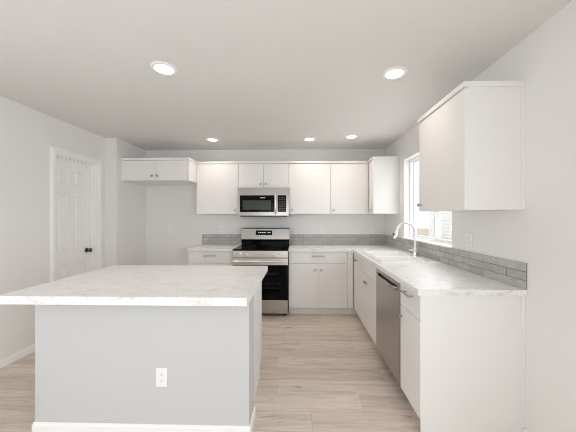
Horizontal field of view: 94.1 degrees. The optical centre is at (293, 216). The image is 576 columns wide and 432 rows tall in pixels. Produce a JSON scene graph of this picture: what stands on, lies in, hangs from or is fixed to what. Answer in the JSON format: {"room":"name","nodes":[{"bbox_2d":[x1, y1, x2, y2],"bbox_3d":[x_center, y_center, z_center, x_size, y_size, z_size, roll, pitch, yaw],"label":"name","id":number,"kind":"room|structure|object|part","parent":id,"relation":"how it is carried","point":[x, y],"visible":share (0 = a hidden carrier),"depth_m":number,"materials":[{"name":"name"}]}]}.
{"room":"kitchen","nodes":[
{"label":"kitchen","id":0,"kind":"room"},
{"bbox_2d":[0,96,104,359],"bbox_3d":[-2.769,0.135,-1.630,0.120,2.434,10.610,0,0,1],"label":"wall","id":1,"kind":"structure","parent":0,"point":[27,134],"depth_m":2.62,"materials":[{"name":"white paint"}]},
{"bbox_2d":[0,344,34,368],"bbox_3d":[-2.703,1.315,-1.631,0.012,0.075,10.610,0,0,1],"label":"baseboard","id":2,"kind":"structure","parent":1,"relation":"attached to","point":[12,358],"depth_m":2.52,"materials":[{"name":"white paint"}]},
{"bbox_2d":[50,146,101,281],"bbox_3d":[-2.643,0.297,3.230,0.140,2.109,0.732,0,0,1],"label":"door","id":3,"kind":"structure","parent":1,"relation":"in","point":[75,183],"depth_m":3.26,"materials":[{"name":"white paint"}]},
{"bbox_2d":[105,138,145,267],"bbox_3d":[-2.553,0.135,4.019,0.283,2.434,0.694,0,0,1],"label":"wall","id":4,"kind":"structure","parent":0,"point":[125,202],"depth_m":3.79,"materials":[{"name":"white paint"}]},
{"bbox_2d":[0,305,419,431],"bbox_3d":[-0.675,1.382,-1.332,4.292,0.060,11.544,0,0,1],"label":"floor","id":5,"kind":"structure","parent":0,"point":[319,372],"depth_m":2.14,"materials":[{"name":"brown wood"}]},
{"bbox_2d":[32,281,261,431],"bbox_3d":[-0.928,0.918,2.020,1.358,0.865,0.767,0,0,1],"label":"kitchen island","id":6,"kind":"object","parent":5,"relation":"on","point":[96,365],"visible":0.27,"depth_m":1.65,"materials":[{"name":"grey paint"}]},
{"bbox_2d":[0,265,267,305],"bbox_3d":[-0.940,0.462,1.945,1.399,0.047,0.956,0,0,1],"label":"island countertop","id":7,"kind":"structure","parent":6,"relation":"on","point":[142,285],"depth_m":1.66,"materials":[{"name":"stone"}]},
{"bbox_3d":[-0.935,1.310,1.728,1.358,0.081,0.183,0,0,1],"label":"baseboard","id":8,"kind":"part","parent":6,"relation":"part of","materials":[{"name":"white paint"}]},
{"bbox_2d":[156,368,166,386],"bbox_3d":[-0.807,0.983,1.641,0.070,0.115,0.009,0,0,1],"label":"wall outlet","id":9,"kind":"object","parent":6,"relation":"attached to","point":[161,373],"visible":1,"depth_m":1.64,"materials":[{"name":"white plastic"}]},
{"bbox_3d":[-0.294,0.918,2.078,0.018,0.865,0.549,0,0,1],"label":"panel","id":10,"kind":"part","parent":6,"relation":"part of","materials":[{"name":"white wood"}]},
{"bbox_2d":[188,251,232,265],"bbox_3d":[-1.139,0.913,4.001,0.624,0.875,0.660,0,0,1],"label":"base cabinet","id":11,"kind":"object","parent":5,"relation":"on","point":[204,258],"visible":0.21,"depth_m":3.71,"materials":[{"name":"white wood"}]},
{"bbox_3d":[-1.293,0.944,3.720,0.302,0.603,0.019,0,0,1],"label":"door","id":12,"kind":"part","parent":11,"relation":"part of","materials":[{"name":"white wood"}]},
{"bbox_2d":[187,244,241,251],"bbox_3d":[-1.140,0.457,4.008,0.636,0.037,0.647,0,0,1],"label":"countertop","id":13,"kind":"structure","parent":11,"relation":"on","point":[204,247],"depth_m":3.84,"materials":[{"name":"stone"}]},
{"bbox_3d":[-0.987,0.944,3.713,0.302,0.603,0.019,0,0,1],"label":"door","id":14,"kind":"part","parent":11,"relation":"part of","materials":[{"name":"white wood"}]},
{"bbox_2d":[232,228,289,314],"bbox_3d":[-0.442,0.762,3.930,0.754,1.178,0.724,0,0,1],"label":"range","id":15,"kind":"object","parent":5,"relation":"on","point":[269,247],"visible":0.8,"depth_m":3.63,"materials":[{"name":"silver metal"}]},
{"bbox_3d":[-0.448,0.505,3.649,0.754,0.093,0.050,0,0,1],"label":"control panel","id":16,"kind":"part","parent":15,"relation":"part of","materials":[{"name":"metal"}]},
{"bbox_2d":[233,258,287,299],"bbox_3d":[-0.449,0.840,3.619,0.752,0.561,0.100,0,0,1],"label":"oven","id":17,"kind":"object","parent":15,"relation":"in","point":[275,265],"depth_m":3.62,"materials":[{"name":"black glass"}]},
{"bbox_2d":[233,245,288,250],"bbox_3d":[-0.442,0.448,3.903,0.752,0.021,0.550,0,0,1],"label":"cooktop","id":18,"kind":"object","parent":15,"relation":"in","point":[243,247],"depth_m":3.72,"materials":[{"name":"black glass"}]},
{"bbox_2d":[262,281,279,288],"bbox_3d":[-0.442,0.897,3.909,0.634,0.198,0.398,0,0,1],"label":"oven rack","id":19,"kind":"object","parent":15,"relation":"in","point":[262,281],"depth_m":3.71,"materials":[{"name":"black metal"}]},
{"bbox_3d":[-0.448,1.216,3.646,0.750,0.183,0.045,0,0,1],"label":"storage drawer","id":20,"kind":"part","parent":15,"relation":"part of","materials":[{"name":"metal"}]},
{"bbox_2d":[289,252,352,313],"bbox_3d":[0.385,0.913,3.965,0.885,0.875,0.660,0,0,1],"label":"base cabinet","id":21,"kind":"object","parent":5,"relation":"on","point":[319,282],"visible":0.94,"depth_m":3.67,"materials":[{"name":"white wood"}]},
{"bbox_3d":[0.138,0.944,3.686,0.400,0.603,0.019,0,0,1],"label":"door","id":22,"kind":"part","parent":21,"relation":"part of","materials":[{"name":"white wood"}]},
{"bbox_3d":[0.339,0.560,3.682,0.803,0.156,0.019,0,0,1],"label":"drawer","id":23,"kind":"part","parent":21,"relation":"part of","materials":[{"name":"white wood"}]},
{"bbox_3d":[0.541,0.944,3.677,0.400,0.603,0.019,0,0,1],"label":"door","id":24,"kind":"part","parent":21,"relation":"part of","materials":[{"name":"white wood"}]},
{"bbox_2d":[352,253,375,344],"bbox_3d":[1.116,0.913,3.422,0.654,0.875,1.706,0,0,1],"label":"base cabinet","id":25,"kind":"object","parent":5,"relation":"on","point":[364,273],"visible":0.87,"depth_m":3.00,"materials":[{"name":"white wood"}]},
{"bbox_3d":[0.831,0.864,3.495,0.019,0.763,0.318,0,0,1],"label":"door","id":26,"kind":"part","parent":25,"relation":"part of","materials":[{"name":"white wood"}]},
{"bbox_3d":[0.823,0.944,3.145,0.019,0.603,0.375,0,0,1],"label":"door","id":27,"kind":"part","parent":25,"relation":"part of","materials":[{"name":"white wood"}]},
{"bbox_3d":[0.814,0.944,2.766,0.019,0.603,0.375,0,0,1],"label":"door","id":28,"kind":"part","parent":25,"relation":"part of","materials":[{"name":"white wood"}]},
{"bbox_2d":[288,244,526,295],"bbox_3d":[0.675,0.457,2.955,1.515,0.037,2.665,0,0,1],"label":"countertop","id":29,"kind":"structure","parent":25,"relation":"on","point":[423,279],"depth_m":1.97,"materials":[{"name":"stone"}]},
{"bbox_2d":[361,251,439,262],"bbox_3d":[1.115,0.526,2.939,0.560,0.204,0.820,0,0,1],"label":"sink","id":30,"kind":"object","parent":29,"relation":"in","point":[380,256],"visible":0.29,"depth_m":2.88,"materials":[{"name":"white ceramic"}]},
{"bbox_2d":[370,252,405,255],"bbox_3d":[1.084,0.530,3.103,0.410,0.196,0.395,0,0,1],"label":"basin","id":31,"kind":"object","parent":30,"relation":"in","point":[371,253],"depth_m":3.29,"materials":[{"name":"white ceramic"}]},
{"bbox_2d":[377,257,419,260],"bbox_3d":[1.075,0.530,2.738,0.410,0.196,0.295,0,0,1],"label":"basin","id":32,"kind":"object","parent":30,"relation":"in","point":[379,258],"depth_m":2.88,"materials":[{"name":"white ceramic"}]},
{"bbox_2d":[393,222,417,255],"bbox_3d":[1.232,0.238,2.936,0.273,0.372,0.081,0,0,1],"label":"faucet","id":33,"kind":"object","parent":29,"relation":"on","point":[415,251],"visible":1,"depth_m":2.93,"materials":[{"name":"silver metal"}]},
{"bbox_3d":[1.237,0.195,2.946,0.232,0.287,0.029,0,0,1],"label":"spout","id":34,"kind":"part","parent":33,"relation":"part of","materials":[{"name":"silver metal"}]},
{"bbox_2d":[376,268,405,395],"bbox_3d":[1.074,0.915,2.265,0.627,0.866,0.599,0,0,1],"label":"dishwasher","id":35,"kind":"object","parent":5,"relation":"on","point":[388,304],"visible":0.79,"depth_m":2.21,"materials":[{"name":"grey metal"}]},
{"bbox_3d":[0.788,0.540,2.271,0.055,0.020,0.505,0,0,1],"label":"handle","id":36,"kind":"part","parent":35,"relation":"part of","materials":[{"name":"metal"}]},
{"bbox_2d":[397,284,525,431],"bbox_3d":[1.075,0.913,1.791,0.660,0.875,0.335,0,0,1],"label":"base cabinet","id":37,"kind":"object","parent":5,"relation":"on","point":[463,358],"visible":0.84,"depth_m":1.63,"materials":[{"name":"white wood"}]},
{"bbox_3d":[0.791,0.560,1.802,0.019,0.156,0.324,0,0,1],"label":"drawer","id":38,"kind":"part","parent":37,"relation":"part of","materials":[{"name":"white wood"}]},
{"bbox_3d":[0.791,0.944,1.802,0.019,0.603,0.324,0,0,1],"label":"door","id":39,"kind":"part","parent":37,"relation":"part of","materials":[{"name":"white wood"}]},
{"bbox_3d":[1.390,0.913,1.624,0.024,0.875,0.015,0,0,1],"label":"scribe trim","id":40,"kind":"part","parent":37,"relation":"part of","materials":[{"name":"white wood"}]},
{"bbox_2d":[146,149,384,264],"bbox_3d":[-0.539,0.135,4.378,4.292,2.434,0.120,0,0,1],"label":"wall","id":41,"kind":"structure","parent":0,"point":[166,206],"depth_m":4.34,"materials":[{"name":"white paint"}]},
{"bbox_2d":[120,157,196,185],"bbox_3d":[-1.923,-0.668,4.030,0.970,0.317,0.640,0,0,1],"label":"upper cabinet","id":42,"kind":"object","parent":41,"relation":"attached to","point":[174,171],"visible":0.98,"depth_m":3.74,"materials":[{"name":"white wood"}]},
{"bbox_3d":[-2.163,-0.650,3.756,0.458,0.277,0.019,0,0,1],"label":"door","id":43,"kind":"part","parent":42,"relation":"part of","materials":[{"name":"white wood"}]},
{"bbox_3d":[-1.923,-0.810,4.039,0.970,0.034,0.621,0,0,1],"label":"crown trim","id":44,"kind":"part","parent":42,"relation":"part of","materials":[{"name":"white wood"}]},
{"bbox_3d":[-1.702,-0.650,3.745,0.458,0.277,0.019,0,0,1],"label":"door","id":45,"kind":"part","parent":42,"relation":"part of","materials":[{"name":"white wood"}]},
{"bbox_2d":[197,161,237,213],"bbox_3d":[-1.131,-0.435,4.150,0.627,0.783,0.362,0,0,1],"label":"upper cabinet","id":46,"kind":"object","parent":41,"relation":"attached to","point":[217,181],"visible":0.91,"depth_m":4.00,"materials":[{"name":"white wood"}]},
{"bbox_3d":[-1.131,-0.810,4.159,0.627,0.034,0.344,0,0,1],"label":"crown trim","id":47,"kind":"part","parent":46,"relation":"part of","materials":[{"name":"white wood"}]},
{"bbox_2d":[202,234,241,243],"bbox_3d":[-1.149,0.357,4.328,0.643,0.159,0.008,0,0,1],"label":"backsplash","id":48,"kind":"structure","parent":41,"relation":"attached to","point":[206,238],"depth_m":4.33,"materials":[{"name":"grey tile"}]},
{"bbox_2d":[238,161,288,187],"bbox_3d":[-0.440,-0.628,4.133,0.752,0.397,0.362,0,0,1],"label":"upper cabinet","id":49,"kind":"object","parent":41,"relation":"attached to","point":[251,174],"visible":0.91,"depth_m":3.98,"materials":[{"name":"white wood"}]},
{"bbox_3d":[-0.631,-0.611,3.997,0.372,0.357,0.019,0,0,1],"label":"door","id":50,"kind":"part","parent":49,"relation":"part of","materials":[{"name":"white wood"}]},
{"bbox_3d":[-0.440,-0.810,4.143,0.752,0.034,0.344,0,0,1],"label":"crown trim","id":51,"kind":"part","parent":49,"relation":"part of","materials":[{"name":"white wood"}]},
{"bbox_2d":[238,188,289,216],"bbox_3d":[-0.435,-0.215,4.087,0.744,0.423,0.454,0,0,1],"label":"microwave","id":52,"kind":"object","parent":49,"relation":"attached to","point":[252,202],"visible":0.99,"depth_m":3.92,"materials":[{"name":"grey metal"}]},
{"bbox_3d":[-0.260,-0.196,3.888,0.026,0.319,0.066,0,0,1],"label":"handle","id":53,"kind":"part","parent":52,"relation":"part of","materials":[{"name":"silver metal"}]},
{"bbox_3d":[-0.151,-0.224,3.928,0.168,0.407,0.030,0,0,1],"label":"control panel","id":54,"kind":"part","parent":52,"relation":"part of","materials":[{"name":"metal"}]},
{"bbox_3d":[-0.255,-0.611,3.988,0.372,0.357,0.019,0,0,1],"label":"door","id":55,"kind":"part","parent":49,"relation":"part of","materials":[{"name":"white wood"}]},
{"bbox_2d":[320,226,324,233],"bbox_3d":[0.468,0.210,4.290,0.070,0.115,0.009,0,0,1],"label":"wall outlet","id":56,"kind":"object","parent":41,"relation":"attached to","point":[322,228],"visible":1,"depth_m":4.29,"materials":[{"name":"white plastic"}]},
{"bbox_2d":[289,161,367,213],"bbox_3d":[0.521,-0.435,4.111,1.167,0.783,0.362,0,0,1],"label":"upper cabinet","id":57,"kind":"object","parent":41,"relation":"attached to","point":[315,187],"visible":0.99,"depth_m":3.96,"materials":[{"name":"white wood"}]},
{"bbox_3d":[0.242,-0.417,3.976,0.611,0.743,0.019,0,0,1],"label":"door","id":58,"kind":"part","parent":57,"relation":"part of","materials":[{"name":"white wood"}]},
{"bbox_3d":[0.515,-0.810,4.120,1.153,0.034,0.344,0,0,1],"label":"crown trim","id":59,"kind":"part","parent":57,"relation":"part of","materials":[{"name":"white wood"}]},
{"bbox_3d":[0.812,-0.417,3.962,0.521,0.743,0.019,0,0,1],"label":"door","id":60,"kind":"part","parent":57,"relation":"part of","materials":[{"name":"white wood"}]},
{"bbox_2d":[290,234,384,243],"bbox_3d":[0.704,0.357,4.284,1.504,0.159,0.008,0,0,1],"label":"backsplash","id":61,"kind":"structure","parent":41,"relation":"attached to","point":[294,238],"depth_m":4.28,"materials":[{"name":"grey tile"}]},
{"bbox_2d":[370,227,374,233],"bbox_3d":[1.262,0.212,4.271,0.070,0.115,0.009,0,0,1],"label":"wall outlet","id":62,"kind":"object","parent":41,"relation":"attached to","point":[372,229],"visible":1,"depth_m":4.27,"materials":[{"name":"white plastic"}]},
{"bbox_2d":[0,0,571,150],"bbox_3d":[-0.675,-1.122,-1.332,4.292,0.080,11.544,0,0,1],"label":"ceiling","id":63,"kind":"structure","parent":0,"point":[251,74],"depth_m":1.85,"materials":[{"name":"white paint"}]},
{"bbox_2d":[150,61,177,75],"bbox_3d":[-0.942,-1.077,1.953,0.180,0.008,0.180,0,0,1],"label":"recessed light","id":64,"kind":"object","parent":63,"relation":"in","point":[163,68],"visible":1,"depth_m":1.94,"materials":[{"name":"white paint"}]},
{"bbox_2d":[206,138,218,141],"bbox_3d":[-1.131,-1.077,3.748,0.180,0.008,0.180,0,0,1],"label":"recessed light","id":65,"kind":"object","parent":63,"relation":"in","point":[207,139],"visible":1,"depth_m":3.73,"materials":[{"name":"white plastic"}]},
{"bbox_2d":[303,137,315,140],"bbox_3d":[0.226,-1.077,3.726,0.180,0.008,0.180,0,0,1],"label":"recessed light","id":66,"kind":"object","parent":63,"relation":"in","point":[307,138],"visible":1,"depth_m":3.72,"materials":[{"name":"white plastic"}]},
{"bbox_2d":[345,134,357,138],"bbox_3d":[0.783,-1.077,3.602,0.180,0.008,0.180,0,0,1],"label":"recessed light","id":67,"kind":"object","parent":63,"relation":"in","point":[352,136],"visible":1,"depth_m":3.59,"materials":[{"name":"white plastic"}]},
{"bbox_2d":[382,67,406,79],"bbox_3d":[0.761,-1.077,2.018,0.180,0.008,0.180,0,0,1],"label":"recessed light","id":68,"kind":"object","parent":63,"relation":"in","point":[393,73],"visible":1,"depth_m":2.01,"materials":[{"name":"white plastic"}]},
{"bbox_2d":[385,0,575,431],"bbox_3d":[1.401,0.135,-1.382,0.140,2.434,11.304,0,0,1],"label":"wall","id":69,"kind":"structure","parent":0,"point":[542,236],"depth_m":1.49,"materials":[{"name":"white paint"}]},
{"bbox_2d":[368,156,399,213],"bbox_3d":[1.265,-0.435,3.963,0.384,0.783,0.621,0,0,1],"label":"upper cabinet","id":70,"kind":"object","parent":69,"relation":"attached to","point":[383,171],"visible":0.98,"depth_m":3.66,"materials":[{"name":"white wood"}]},
{"bbox_3d":[1.109,-0.417,3.796,0.019,0.743,0.263,0,0,1],"label":"door","id":71,"kind":"part","parent":70,"relation":"part of","materials":[{"name":"white wood"}]},
{"bbox_3d":[1.270,-0.810,3.791,0.365,0.034,0.276,0,0,1],"label":"crown trim","id":72,"kind":"part","parent":70,"relation":"part of","materials":[{"name":"white wood"}]},
{"bbox_2d":[401,156,452,247],"bbox_3d":[1.485,-0.232,2.949,0.167,1.022,1.144,0,0,1],"label":"window","id":73,"kind":"structure","parent":69,"relation":"in","point":[436,240],"depth_m":3.30,"materials":[{"name":"white plastic"}]},
{"bbox_3d":[1.455,0.271,2.949,0.107,0.016,1.144,0,0,1],"label":"sill","id":74,"kind":"part","parent":73,"relation":"part of","materials":[{"name":"white paint"}]},
{"bbox_3d":[1.560,-0.235,3.160,0.020,0.976,0.637,0,0,1],"label":"sash","id":75,"kind":"part","parent":73,"relation":"part of","materials":[{"name":"white plastic"}]},
{"bbox_3d":[1.524,-0.235,2.651,0.020,0.976,0.471,0,0,1],"label":"sash","id":76,"kind":"part","parent":73,"relation":"part of","materials":[{"name":"white plastic"}]},
{"bbox_2d":[385,235,526,289],"bbox_3d":[1.429,0.357,2.933,0.008,0.159,2.656,0,0,1],"label":"backsplash","id":77,"kind":"structure","parent":69,"relation":"attached to","point":[514,273],"depth_m":2.09,"materials":[{"name":"grey tile"}]},
{"bbox_2d":[467,233,472,247],"bbox_3d":[1.410,0.190,2.145,0.009,0.115,0.070,0,0,1],"label":"wall outlet","id":78,"kind":"object","parent":69,"relation":"attached to","point":[469,236],"visible":1,"depth_m":2.14,"materials":[{"name":"white plastic"}]},
{"bbox_2d":[417,80,524,211],"bbox_3d":[1.217,-0.435,1.948,0.384,0.783,0.648,0,0,1],"label":"upper cabinet","id":79,"kind":"object","parent":69,"relation":"attached to","point":[472,141],"visible":1,"depth_m":1.64,"materials":[{"name":"white wood"}]},
{"bbox_3d":[1.065,-0.417,1.952,0.019,0.743,0.626,0,0,1],"label":"door","id":80,"kind":"part","parent":79,"relation":"part of","materials":[{"name":"white wood"}]},
{"bbox_3d":[1.226,-0.810,1.947,0.365,0.034,0.648,0,0,1],"label":"crown trim","id":81,"kind":"part","parent":79,"relation":"part of","materials":[{"name":"white wood"}]},
{"bbox_3d":[1.395,-0.418,1.626,0.014,0.749,0.010,0,0,1],"label":"scribe trim","id":82,"kind":"part","parent":79,"relation":"part of","materials":[{"name":"white wood"}]},
{"label":"outside","id":83,"kind":"structure","parent":0,"visible":0},
{"bbox_2d":[416,228,428,235],"bbox_3d":[16.180,1.677,17.620,28.487,0.050,44.000,0,0,1],"label":"ground","id":84,"kind":"structure","parent":83,"point":[420,231],"depth_m":30.43,"materials":[{"name":"beige"}]},
{"bbox_2d":[428,212,451,239],"bbox_3d":[9.359,-0.773,10.780,3.800,4.850,10.600,0,0,1],"label":"neighbor house","id":85,"kind":"structure","parent":84,"relation":"on","point":[446,217],"depth_m":14.12,"materials":[{"name":"white"}]}
]}

